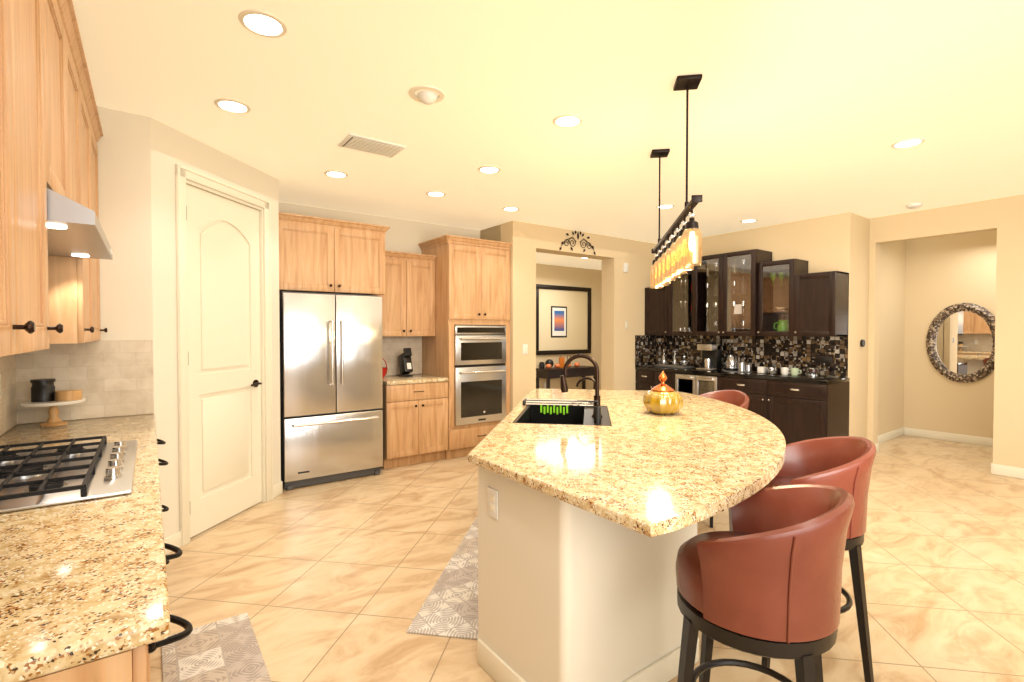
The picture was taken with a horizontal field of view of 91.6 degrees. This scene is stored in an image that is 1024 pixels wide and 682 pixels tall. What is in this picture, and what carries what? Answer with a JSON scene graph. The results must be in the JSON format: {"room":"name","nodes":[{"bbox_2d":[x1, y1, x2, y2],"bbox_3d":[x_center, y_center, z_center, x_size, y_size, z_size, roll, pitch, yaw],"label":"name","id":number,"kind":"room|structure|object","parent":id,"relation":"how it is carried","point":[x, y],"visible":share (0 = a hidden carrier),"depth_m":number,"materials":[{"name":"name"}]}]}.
{"room":"kitchen","nodes":[
{"label":"kitchen","id":0,"kind":"room"},
{"bbox_2d":[24,106,500,538],"bbox_3d":[0.989,0.030,1.105,4.340,2.740,10.620,-1,1,-36],"label":"wall","id":1,"kind":"structure","parent":0,"point":[140,157],"depth_m":3.14,"materials":[{"name":"paint"}]},
{"bbox_2d":[0,0,31,356],"bbox_3d":[-1.106,-0.572,0.803,0.368,1.214,0.499,-1,1,-36],"label":"upper cabinet","id":2,"kind":"object","parent":1,"relation":"attached to","point":[15,154],"depth_m":1.07,"materials":[{"name":"brown wood"}]},
{"bbox_2d":[28,0,59,351],"bbox_3d":[-1.344,-0.578,1.129,0.368,1.214,0.562,-1,1,-36],"label":"upper cabinet","id":3,"kind":"object","parent":1,"relation":"attached to","point":[51,132],"depth_m":1.37,"materials":[{"name":"brown wood"}]},
{"bbox_2d":[47,188,112,259],"bbox_3d":[-1.700,-0.401,1.712,0.475,0.105,0.890,-1,1,-36],"label":"range hood","id":4,"kind":"object","parent":3,"relation":"attached to","point":[74,229],"visible":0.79,"depth_m":1.59,"materials":[{"name":"stainless steel"},{"name":"glass"}]},
{"bbox_2d":[56,0,75,201],"bbox_3d":[-1.626,-0.824,1.512,0.368,0.736,0.524,-1,1,-36],"label":"upper cabinet","id":5,"kind":"object","parent":1,"relation":"attached to","point":[65,86],"depth_m":1.75,"materials":[{"name":"brown wood"}]},
{"bbox_2d":[60,68,99,343],"bbox_3d":[-2.153,-0.599,2.239,0.368,1.214,0.600,-1,1,-36],"label":"upper cabinet","id":6,"kind":"object","parent":1,"relation":"attached to","point":[79,310],"depth_m":2.30,"materials":[{"name":"brown wood"}]},
{"bbox_2d":[72,20,87,207],"bbox_3d":[-1.860,-0.830,1.833,0.368,0.736,0.524,-1,1,-36],"label":"upper cabinet","id":7,"kind":"object","parent":1,"relation":"attached to","point":[77,56],"depth_m":2.11,"materials":[{"name":"brown wood"}]},
{"bbox_2d":[16,340,153,423],"bbox_3d":[-2.470,0.224,2.899,0.620,0.454,0.010,-1,1,-36],"label":"backsplash","id":8,"kind":"structure","parent":1,"relation":"attached to","point":[110,378],"depth_m":2.91,"materials":[{"name":"tile"}]},
{"bbox_2d":[96,120,103,339],"bbox_3d":[-2.413,-0.605,2.596,0.368,1.214,0.536,-1,1,-36],"label":"upper cabinet","id":9,"kind":"object","parent":1,"relation":"attached to","point":[97,121],"depth_m":2.86,"materials":[{"name":"brown wood"}]},
{"bbox_2d":[175,164,272,546],"bbox_3d":[-2.159,0.094,3.743,0.162,2.515,0.960,0,1,9],"label":"door","id":10,"kind":"structure","parent":1,"relation":"attached to","point":[224,336],"depth_m":3.69,"materials":[{"name":"beige paint"}]},
{"bbox_2d":[279,212,386,295],"bbox_3d":[-1.890,-0.817,5.017,1.025,0.690,0.638,-1,1,-36],"label":"upper cabinet","id":11,"kind":"object","parent":1,"relation":"attached to","point":[317,254],"depth_m":4.74,"materials":[{"name":"brown wood"}]},
{"bbox_2d":[378,251,438,335],"bbox_3d":[-1.273,-0.514,5.645,0.713,0.920,0.360,-1,1,-36],"label":"upper cabinet","id":12,"kind":"object","parent":1,"relation":"attached to","point":[408,307],"depth_m":5.52,"materials":[{"name":"brown wood"}]},
{"bbox_2d":[480,224,500,240],"bbox_3d":[-0.809,-0.081,7.151,0.120,2.740,2.450,-1,1,-36],"label":"wall","id":13,"kind":"structure","parent":0,"point":[497,226],"depth_m":6.25,"materials":[{"name":"beige paint"}]},
{"bbox_2d":[72,0,1023,269],"bbox_3d":[1.355,-1.445,4.056,14.000,0.100,15.000,-1,1,-36],"label":"ceiling","id":14,"kind":"structure","parent":0,"point":[798,110],"depth_m":2.84,"materials":[{"name":"paint"}]},
{"bbox_2d":[214,98,250,113],"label":"recessed light","id":15,"kind":"object","parent":14,"relation":"in","point":[229,105],"depth_m":2.90,"materials":[{"name":"beige paint"}]},
{"bbox_2d":[238,9,287,37],"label":"recessed light","id":16,"kind":"object","parent":14,"relation":"in","point":[263,23],"depth_m":2.13,"materials":[{"name":"beige paint"}]},
{"bbox_2d":[324,170,347,177],"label":"recessed light","id":17,"kind":"object","parent":14,"relation":"in","point":[331,173],"depth_m":4.16,"materials":[{"name":"beige paint"}]},
{"bbox_2d":[338,133,405,157],"bbox_3d":[-0.990,-1.374,3.523,0.400,0.022,0.260,-1,1,-36],"label":"ceiling vent","id":18,"kind":"object","parent":14,"relation":"in","point":[368,145],"visible":0.96,"depth_m":3.49,"materials":[{"name":"white plastic"}]},
{"bbox_2d":[409,85,444,104],"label":"recessed light","id":19,"kind":"object","parent":14,"relation":"in","point":[427,97],"depth_m":2.74,"materials":[{"name":"beige paint"}]},
{"bbox_2d":[426,191,445,196],"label":"recessed light","id":20,"kind":"object","parent":14,"relation":"in","point":[430,193],"depth_m":4.74,"materials":[{"name":"white"}]},
{"bbox_2d":[478,166,500,173],"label":"recessed light","id":21,"kind":"object","parent":14,"relation":"in","point":[483,169],"depth_m":4.04,"materials":[{"name":"beige paint"}]},
{"bbox_2d":[553,114,582,127],"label":"recessed light","id":22,"kind":"object","parent":14,"relation":"in","point":[567,120],"depth_m":3.10,"materials":[{"name":"beige paint"}]},
{"bbox_2d":[650,74,702,288],"bbox_3d":[1.002,-0.884,3.141,0.122,0.982,1.566,0,1,9],"label":"pendant light","id":23,"kind":"object","parent":14,"relation":"hanging from","point":[675,258],"visible":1,"depth_m":2.66,"materials":[{"name":"brown metal"}]},
{"bbox_2d":[891,138,925,148],"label":"recessed light","id":24,"kind":"object","parent":14,"relation":"in","point":[911,142],"depth_m":3.47,"materials":[{"name":"beige paint"}]},
{"bbox_2d":[906,203,922,208],"bbox_3d":[4.168,-1.397,5.156,0.136,0.035,0.136,-1,1,-36],"label":"smoke detector","id":25,"kind":"object","parent":14,"relation":"attached to","point":[913,205],"visible":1,"depth_m":5.12,"materials":[{"name":"white plastic"}]},
{"bbox_2d":[536,263,601,389],"bbox_3d":[0.798,-0.132,9.937,6.000,2.740,0.120,-1,1,-36],"label":"wall","id":26,"kind":"structure","parent":0,"point":[546,274],"depth_m":10.29,"materials":[{"name":"beige paint"}]},
{"bbox_2d":[536,284,590,354],"bbox_3d":[1.048,-0.418,10.012,1.500,1.370,0.040,-1,1,-36],"label":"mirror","id":27,"kind":"object","parent":26,"relation":"attached to","point":[563,319],"visible":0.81,"depth_m":9.99,"materials":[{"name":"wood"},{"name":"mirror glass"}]},
{"bbox_2d":[501,221,659,411],"bbox_3d":[1.052,-0.075,6.831,2.750,2.740,0.240,-1,1,-36],"label":"wall","id":28,"kind":"structure","parent":0,"point":[623,297],"depth_m":6.81,"materials":[{"name":"beige paint"}]},
{"bbox_2d":[419,235,510,327],"bbox_3d":[-0.550,-0.677,5.966,0.829,0.975,0.688,-1,1,-36],"label":"upper cabinet","id":29,"kind":"object","parent":28,"relation":"attached to","point":[446,309],"depth_m":5.66,"materials":[{"name":"brown wood"}]},
{"bbox_2d":[523,344,527,353],"bbox_3d":[0.161,0.100,6.027,0.075,0.118,0.009,-1,1,-36],"label":"switch plate","id":30,"kind":"object","parent":28,"relation":"attached to","point":[525,346],"depth_m":6.03,"materials":[{"name":"white plastic"}]},
{"bbox_2d":[560,230,595,254],"bbox_3d":[0.865,-1.301,6.514,0.645,0.295,0.012,-1,1,-36],"label":"scroll","id":31,"kind":"object","parent":28,"relation":"attached to","point":[567,234],"visible":0.98,"depth_m":6.50,"materials":[{"name":"brown metal"}]},
{"bbox_2d":[623,263,627,271],"bbox_3d":[1.611,-1.039,7.056,0.085,0.130,0.024,-1,1,-36],"label":"switch plate","id":32,"kind":"object","parent":28,"relation":"attached to","point":[625,269],"depth_m":7.04,"materials":[{"name":"white plastic"}]},
{"bbox_2d":[150,435,1023,681],"bbox_3d":[1.355,1.395,4.108,14.000,0.100,15.000,-1,1,-36],"label":"floor","id":33,"kind":"structure","parent":0,"point":[334,581],"depth_m":2.91,"materials":[{"name":"tile"}]},
{"bbox_2d":[16,638,155,681],"bbox_3d":[-1.040,0.967,0.927,0.588,0.870,0.554,-1,1,-36],"label":"base cabinet","id":34,"kind":"object","parent":33,"relation":"on","point":[130,664],"depth_m":0.84,"materials":[{"name":"brown wood"}]},
{"bbox_2d":[0,414,171,681],"bbox_3d":[-1.662,0.492,1.802,0.623,0.040,2.736,-1,1,-36],"label":"countertop","id":35,"kind":"structure","parent":34,"relation":"on","point":[83,559],"depth_m":1.19,"materials":[{"name":"beige stone"}]},
{"bbox_2d":[18,378,85,426],"bbox_3d":[-2.472,0.329,2.684,0.270,0.250,0.270,-1,1,-36],"label":"cake stand","id":36,"kind":"object","parent":35,"relation":"on","point":[44,393],"visible":1,"depth_m":2.65,"materials":[{"name":"brown wood"}]},
{"bbox_2d":[0,435,137,533],"bbox_3d":[-1.660,0.448,1.756,0.527,0.046,0.900,-1,1,-36],"label":"cooktop","id":37,"kind":"object","parent":35,"relation":"in","point":[38,478],"depth_m":1.68,"materials":[{"name":"silver metal"}]},
{"bbox_2d":[161,613,270,681],"bbox_3d":[-1.037,1.382,1.800,0.355,0.009,1.490,-1,1,-36],"label":"rug","id":38,"kind":"object","parent":33,"relation":"on","point":[226,650],"visible":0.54,"depth_m":2.17,"materials":[{"name":"grey fabric"}]},
{"bbox_2d":[279,291,382,490],"bbox_3d":[-1.843,0.438,4.932,0.909,1.784,0.792,-1,1,-36],"label":"refrigerator","id":39,"kind":"object","parent":33,"relation":"on","point":[331,402],"visible":1,"depth_m":4.62,"materials":[{"name":"grey metal"}]},
{"bbox_2d":[380,380,450,468],"bbox_3d":[-1.185,0.882,5.550,0.713,0.872,0.658,-1,1,-36],"label":"base cabinet","id":40,"kind":"object","parent":33,"relation":"on","point":[416,417],"depth_m":5.27,"materials":[{"name":"brown wood"}]},
{"bbox_2d":[383,372,446,383],"bbox_3d":[-1.182,0.424,5.538,0.709,0.040,0.668,-1,1,-36],"label":"countertop","id":41,"kind":"structure","parent":40,"relation":"on","point":[418,377],"depth_m":5.39,"materials":[{"name":"beige stone"}]},
{"bbox_2d":[382,358,387,377],"bbox_3d":[-1.461,0.284,5.438,0.200,0.239,0.200,-1,1,-36],"label":"basket","id":42,"kind":"object","parent":41,"relation":"on","point":[384,371],"visible":0.19,"depth_m":5.41,"materials":[{"name":"red ceramic"}]},
{"bbox_2d":[397,348,412,376],"bbox_3d":[-1.212,0.238,5.672,0.110,0.321,0.215,-1,1,-36],"label":"coffee maker","id":43,"kind":"object","parent":41,"relation":"on","point":[405,363],"visible":1,"depth_m":5.62,"materials":[{"name":"black plastic"}]},
{"bbox_2d":[406,515,477,639],"bbox_3d":[-0.204,1.359,3.069,0.360,0.009,1.520,0,1,9],"label":"rug","id":44,"kind":"object","parent":33,"relation":"on","point":[449,608],"visible":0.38,"depth_m":2.61,"materials":[{"name":"grey fabric"}]},
{"bbox_2d":[427,324,506,427],"bbox_3d":[-0.528,0.381,5.955,0.684,1.100,0.628,-1,1,-36],"label":"base cabinet","id":45,"kind":"object","parent":33,"relation":"on","point":[471,356],"depth_m":5.67,"materials":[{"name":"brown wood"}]},
{"bbox_2d":[430,325,506,425],"bbox_3d":[-0.513,0.378,5.936,0.684,1.112,0.676,-1,1,-36],"label":"wall oven","id":46,"kind":"object","parent":45,"relation":"in","point":[479,352],"depth_m":5.68,"materials":[{"name":"grey metal"}]},
{"bbox_2d":[447,420,501,458],"bbox_3d":[-0.553,1.125,6.004,0.829,0.370,0.678,-1,1,-36],"label":"base cabinet","id":47,"kind":"object","parent":33,"relation":"on","point":[460,441],"depth_m":5.63,"materials":[{"name":"brown wood"}]},
{"bbox_2d":[536,366,594,389],"bbox_3d":[1.084,0.880,9.818,1.350,0.720,0.400,-1,1,-36],"label":"console table","id":48,"kind":"object","parent":33,"relation":"on","point":[547,374],"visible":0.79,"depth_m":9.58,"materials":[{"name":"black wood"}]},
{"bbox_2d":[477,530,698,681],"bbox_3d":[0.577,0.930,2.873,1.203,0.875,2.910,0,1,9],"label":"kitchen island","id":49,"kind":"object","parent":33,"relation":"on","point":[552,607],"depth_m":1.88,"materials":[{"name":"paint"}]},
{"bbox_2d":[487,486,498,519],"bbox_3d":[-0.079,0.663,2.039,0.054,0.116,0.054,0,1,9],"label":"outlet","id":50,"kind":"object","parent":49,"relation":"attached to","point":[492,491],"depth_m":2.03,"materials":[{"name":"white plastic"}]},
{"bbox_2d":[468,388,785,541],"bbox_3d":[0.700,0.474,2.817,1.518,0.040,3.086,0,1,9],"label":"island countertop","id":51,"kind":"structure","parent":49,"relation":"on","point":[646,476],"depth_m":1.95,"materials":[{"name":"beige stone"}]},
{"bbox_2d":[512,402,611,425],"bbox_3d":[0.326,0.557,3.088,0.541,0.213,0.746,0,1,9],"label":"sink","id":52,"kind":"object","parent":51,"relation":"in","point":[560,413],"depth_m":3.42,"materials":[{"name":"metal"}]},
{"bbox_2d":[560,354,603,417],"bbox_3d":[0.427,0.263,3.057,0.252,0.377,0.234,0,1,9],"label":"faucet","id":53,"kind":"object","parent":51,"relation":"on","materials":[{"name":"black metal"}]},
{"bbox_2d":[643,372,682,414],"bbox_3d":[0.931,0.317,3.074,0.242,0.260,0.242,-1,1,-36],"label":"jar","id":54,"kind":"object","parent":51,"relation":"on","point":[662,398],"visible":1,"depth_m":3.00,"materials":[{"name":"gold glass"}]},
{"bbox_2d":[635,367,670,390],"bbox_3d":[2.222,0.854,7.103,0.555,0.870,0.719,-1,1,-36],"label":"base cabinet","id":55,"kind":"object","parent":33,"relation":"on","point":[645,380],"depth_m":7.04,"materials":[{"name":"brown wood"}]},
{"bbox_2d":[671,371,690,393],"bbox_3d":[2.493,0.860,6.731,0.555,0.870,0.408,-1,1,-36],"label":"wine cooler","id":56,"kind":"object","parent":33,"relation":"on","point":[680,380],"depth_m":6.61,"materials":[{"name":"silver metal"}]},
{"bbox_2d":[691,375,710,394],"bbox_3d":[2.689,0.865,6.463,0.555,0.870,0.408,-1,1,-36],"label":"wine cooler","id":57,"kind":"object","parent":33,"relation":"on","point":[700,384],"depth_m":6.38,"materials":[{"name":"silver metal"}]},
{"bbox_2d":[699,390,748,527],"bbox_3d":[1.563,0.870,3.864,0.488,0.961,0.519,0,1,-23],"label":"bar stool","id":58,"kind":"object","parent":33,"relation":"on","point":[737,398],"visible":0.04,"depth_m":3.94,"materials":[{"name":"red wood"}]},
{"bbox_2d":[676,484,854,681],"bbox_3d":[0.762,0.912,1.546,0.488,0.961,0.519,1,1,33],"label":"bar stool","id":59,"kind":"object","parent":33,"relation":"on","point":[762,577],"visible":1,"depth_m":1.36,"materials":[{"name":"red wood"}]},
{"bbox_2d":[711,375,849,444],"bbox_3d":[3.127,0.876,5.862,0.555,0.870,1.285,-1,1,-36],"label":"base cabinet","id":60,"kind":"object","parent":33,"relation":"on","point":[798,408],"depth_m":5.45,"materials":[{"name":"brown wood"}]},
{"bbox_2d":[639,367,846,382],"bbox_3d":[2.757,0.408,6.358,0.558,0.040,2.540,-1,1,-36],"label":"countertop","id":61,"kind":"structure","parent":60,"relation":"on","point":[754,375],"depth_m":5.84,"materials":[{"name":"stone"}]},
{"bbox_2d":[654,348,693,367],"bbox_3d":[2.310,0.235,7.106,0.240,0.277,0.500,-1,1,-36],"label":"tray","id":62,"kind":"object","parent":61,"relation":"on","point":[675,365],"visible":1,"depth_m":7.10,"materials":[{"name":"grey metal"}]},
{"bbox_2d":[696,342,721,370],"bbox_3d":[2.615,0.197,6.610,0.250,0.370,0.220,-1,1,-36],"label":"coffee machine","id":63,"kind":"object","parent":61,"relation":"on","point":[711,356],"visible":0.98,"depth_m":6.56,"materials":[{"name":"black plastic"}]},
{"bbox_2d":[722,354,752,372],"bbox_3d":[2.851,0.280,6.313,0.254,0.216,0.390,-1,1,-36],"label":"tea set","id":64,"kind":"object","parent":61,"relation":"on","point":[741,367],"visible":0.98,"depth_m":6.30,"materials":[{"name":"grey metal"}]},
{"bbox_2d":[757,364,819,376],"bbox_3d":[3.222,0.322,5.826,0.145,0.150,0.685,-1,1,-36],"label":"tea set","id":65,"kind":"object","parent":61,"relation":"on","point":[784,371],"visible":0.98,"depth_m":5.80,"materials":[{"name":"white ceramic"}]},
{"bbox_2d":[761,436,876,681],"bbox_3d":[1.309,0.900,2.210,0.488,0.961,0.519,0,1,14],"label":"bar stool","id":66,"kind":"object","parent":33,"relation":"on","point":[845,463],"visible":0.5,"depth_m":2.02,"materials":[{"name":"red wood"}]},
{"bbox_2d":[660,194,1023,467],"bbox_3d":[5.327,-0.021,3.897,0.700,2.740,10.020,-1,1,-36],"label":"wall","id":67,"kind":"structure","parent":0,"point":[849,242],"depth_m":5.54,"materials":[{"name":"beige paint"}]},
{"bbox_2d":[645,271,688,335],"bbox_3d":[2.337,-0.599,7.050,0.400,1.040,0.895,-1,1,-36],"label":"upper cabinet","id":68,"kind":"object","parent":67,"relation":"attached to","point":[667,307],"depth_m":7.09,"materials":[{"name":"brown wood"}]},
{"bbox_2d":[689,250,748,335],"bbox_3d":[2.815,-0.587,6.395,0.400,1.040,0.954,-1,1,-36],"label":"upper cabinet","id":69,"kind":"object","parent":67,"relation":"attached to","point":[719,286],"depth_m":6.47,"materials":[{"name":"brown wood"}]},
{"bbox_2d":[749,249,848,336],"bbox_3d":[3.293,-0.575,5.739,0.400,1.040,0.895,-1,1,-36],"label":"upper cabinet","id":70,"kind":"object","parent":67,"relation":"attached to","point":[755,292],"depth_m":5.65,"materials":[{"name":"brown wood"}]},
{"bbox_2d":[860,340,864,346],"bbox_3d":[4.014,0.026,5.698,0.084,0.084,0.024,-1,1,-36],"label":"switch plate","id":71,"kind":"object","parent":67,"relation":"attached to","point":[862,343],"depth_m":5.68,"materials":[{"name":"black plastic"}]},
{"bbox_2d":[991,462,1023,478],"bbox_3d":[6.024,1.306,3.294,0.016,0.105,4.184,-1,1,-36],"label":"baseboard","id":72,"kind":"structure","parent":67,"relation":"attached to","point":[996,469],"depth_m":4.88,"materials":[{"name":"beige paint"}]},
{"bbox_2d":[878,241,905,434],"bbox_3d":[4.777,-0.069,6.466,1.440,2.740,0.120,-1,1,-36],"label":"wall","id":73,"kind":"structure","parent":0,"point":[892,311],"depth_m":6.57,"materials":[{"name":"beige paint"}]},
{"bbox_2d":[875,427,906,446],"bbox_3d":[4.813,1.249,6.417,1.412,0.105,0.040,-1,1,-36],"label":"baseboard","id":74,"kind":"structure","parent":73,"relation":"attached to","point":[893,434],"depth_m":6.56,"materials":[{"name":"beige paint"}]},
{"bbox_2d":[906,230,996,437],"bbox_3d":[6.697,-0.045,5.174,0.120,2.740,4.470,-1,1,-36],"label":"wall","id":75,"kind":"structure","parent":0,"point":[924,283],"depth_m":6.50,"materials":[{"name":"beige paint"}]},
{"bbox_2d":[907,428,992,446],"bbox_3d":[6.384,1.266,5.515,0.014,0.105,3.350,-1,1,-36],"label":"baseboard","id":76,"kind":"structure","parent":75,"relation":"attached to","point":[968,439],"depth_m":6.45,"materials":[{"name":"beige paint"}]},
{"bbox_2d":[926,303,994,382],"bbox_3d":[5.746,0.024,6.340,0.040,1.020,0.750,-1,1,-36],"label":"oval mirror","id":77,"kind":"object","parent":75,"relation":"attached to","point":[960,342],"visible":0.83,"depth_m":6.35,"materials":[{"name":"mirror"}]}
]}

